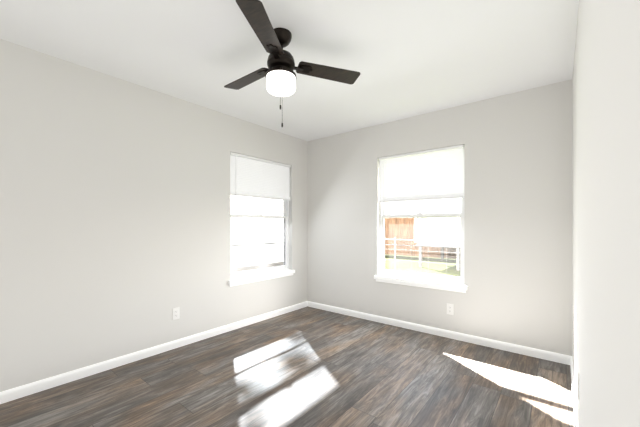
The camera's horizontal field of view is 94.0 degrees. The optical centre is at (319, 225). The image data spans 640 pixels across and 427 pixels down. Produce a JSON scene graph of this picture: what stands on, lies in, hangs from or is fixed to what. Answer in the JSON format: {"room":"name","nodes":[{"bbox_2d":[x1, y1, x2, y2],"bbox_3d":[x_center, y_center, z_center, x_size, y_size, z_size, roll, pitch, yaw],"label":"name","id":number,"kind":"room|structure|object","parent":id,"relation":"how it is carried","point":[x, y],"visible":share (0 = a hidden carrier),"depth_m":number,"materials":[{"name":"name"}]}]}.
{"room":"empty bedroom","nodes":[
{"label":"empty bedroom","id":0,"kind":"room"},
{"bbox_2d":[0,39,306,391],"bbox_3d":[-1.493,-0.033,2.911,0.140,2.440,4.280,0,0,39],"label":"wall","id":1,"kind":"structure","parent":0,"point":[114,217],"depth_m":2.50,"materials":[{"name":"white paint"}]},
{"bbox_2d":[0,301,307,403],"bbox_3d":[-1.433,1.149,2.863,0.014,0.076,4.000,0,0,39],"label":"baseboard","id":2,"kind":"structure","parent":1,"relation":"attached to","point":[37,386],"depth_m":2.56,"materials":[{"name":"white wood"}]},
{"bbox_2d":[172,307,179,319],"bbox_3d":[-1.401,0.852,2.908,0.008,0.115,0.070,0,0,39],"label":"electrical outlet","id":3,"kind":"object","parent":1,"relation":"attached to","point":[176,313],"visible":1,"depth_m":2.90,"materials":[{"name":"white plastic"}]},
{"bbox_2d":[228,195,294,286],"bbox_3d":[-0.747,-0.081,3.812,0.175,1.535,1.060,0,0,39],"label":"window","id":4,"kind":"structure","parent":1,"relation":"in","point":[259,239],"depth_m":3.80,"materials":[{"name":"white glass"}]},
{"bbox_2d":[230,152,290,226],"bbox_3d":[-0.726,-0.417,3.795,0.040,0.858,0.976,0,0,39],"label":"window blinds","id":5,"kind":"object","parent":4,"relation":"attached to","point":[250,176],"visible":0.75,"depth_m":3.74,"materials":[{"name":"white fabric"}]},
{"bbox_2d":[0,306,574,426],"bbox_3d":[-0.270,1.312,1.927,3.280,0.250,4.280,0,0,39],"label":"floor","id":6,"kind":"structure","parent":0,"point":[307,366],"depth_m":2.22,"materials":[{"name":"wood"}]},
{"bbox_2d":[0,0,578,140],"bbox_3d":[-0.270,-1.323,1.927,3.280,0.140,4.280,0,0,39],"label":"ceiling","id":7,"kind":"structure","parent":0,"point":[408,58],"depth_m":2.11,"materials":[{"name":"white paint"}]},
{"bbox_2d":[224,0,359,126],"bbox_3d":[-0.345,-0.933,2.026,0.890,0.641,1.021,0,0,39],"label":"ceiling fan","id":8,"kind":"object","parent":7,"relation":"hanging from","point":[279,73],"visible":1,"depth_m":1.89,"materials":[{"name":"brown metal"}]},
{"bbox_2d":[307,79,571,355],"bbox_3d":[1.027,-0.033,3.541,3.280,2.440,0.140,0,0,39],"label":"wall","id":9,"kind":"structure","parent":0,"point":[518,214],"depth_m":2.98,"materials":[{"name":"white paint"}]},
{"bbox_2d":[374,161,466,292],"bbox_3d":[1.133,-0.081,3.433,1.060,1.535,0.175,0,0,39],"label":"window","id":10,"kind":"structure","parent":9,"relation":"in","point":[421,243],"depth_m":3.42,"materials":[{"name":"white glass"}]},
{"bbox_2d":[379,145,463,225],"bbox_3d":[1.117,-0.417,3.412,0.976,0.858,0.040,0,0,39],"label":"window blinds","id":11,"kind":"object","parent":10,"relation":"attached to","point":[433,174],"visible":0.9,"depth_m":3.37,"materials":[{"name":"white fabric"}]},
{"bbox_2d":[308,301,570,364],"bbox_3d":[0.979,1.149,3.481,3.000,0.076,0.014,0,0,39],"label":"baseboard","id":12,"kind":"structure","parent":9,"relation":"attached to","point":[534,352],"depth_m":3.12,"materials":[{"name":"white wood"}]},
{"bbox_2d":[447,303,453,314],"bbox_3d":[1.378,0.882,3.163,0.070,0.115,0.008,0,0,39],"label":"electrical outlet","id":13,"kind":"object","parent":9,"relation":"attached to","point":[450,309],"visible":1,"depth_m":3.16,"materials":[{"name":"white plastic"}]},
{"bbox_2d":[572,0,639,426],"bbox_3d":[0.954,-0.033,0.944,0.140,2.440,4.280,0,0,39],"label":"wall","id":14,"kind":"structure","parent":0,"point":[606,217],"depth_m":0.68,"materials":[{"name":"white paint"}]},
{"bbox_2d":[570,356,578,426],"bbox_3d":[0.894,1.149,0.992,0.014,0.076,4.000,0,0,39],"label":"baseboard","id":15,"kind":"structure","parent":14,"relation":"attached to","point":[576,421],"depth_m":1.97,"materials":[{"name":"white wood"}]},
{"bbox_2d":[577,374,578,398],"bbox_3d":[1.429,0.887,1.652,0.008,0.115,0.070,0,0,39],"label":"electrical outlet","id":16,"kind":"object","parent":14,"relation":"attached to","point":[578,385],"visible":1,"depth_m":1.64,"materials":[{"name":"white plastic"}]}
]}

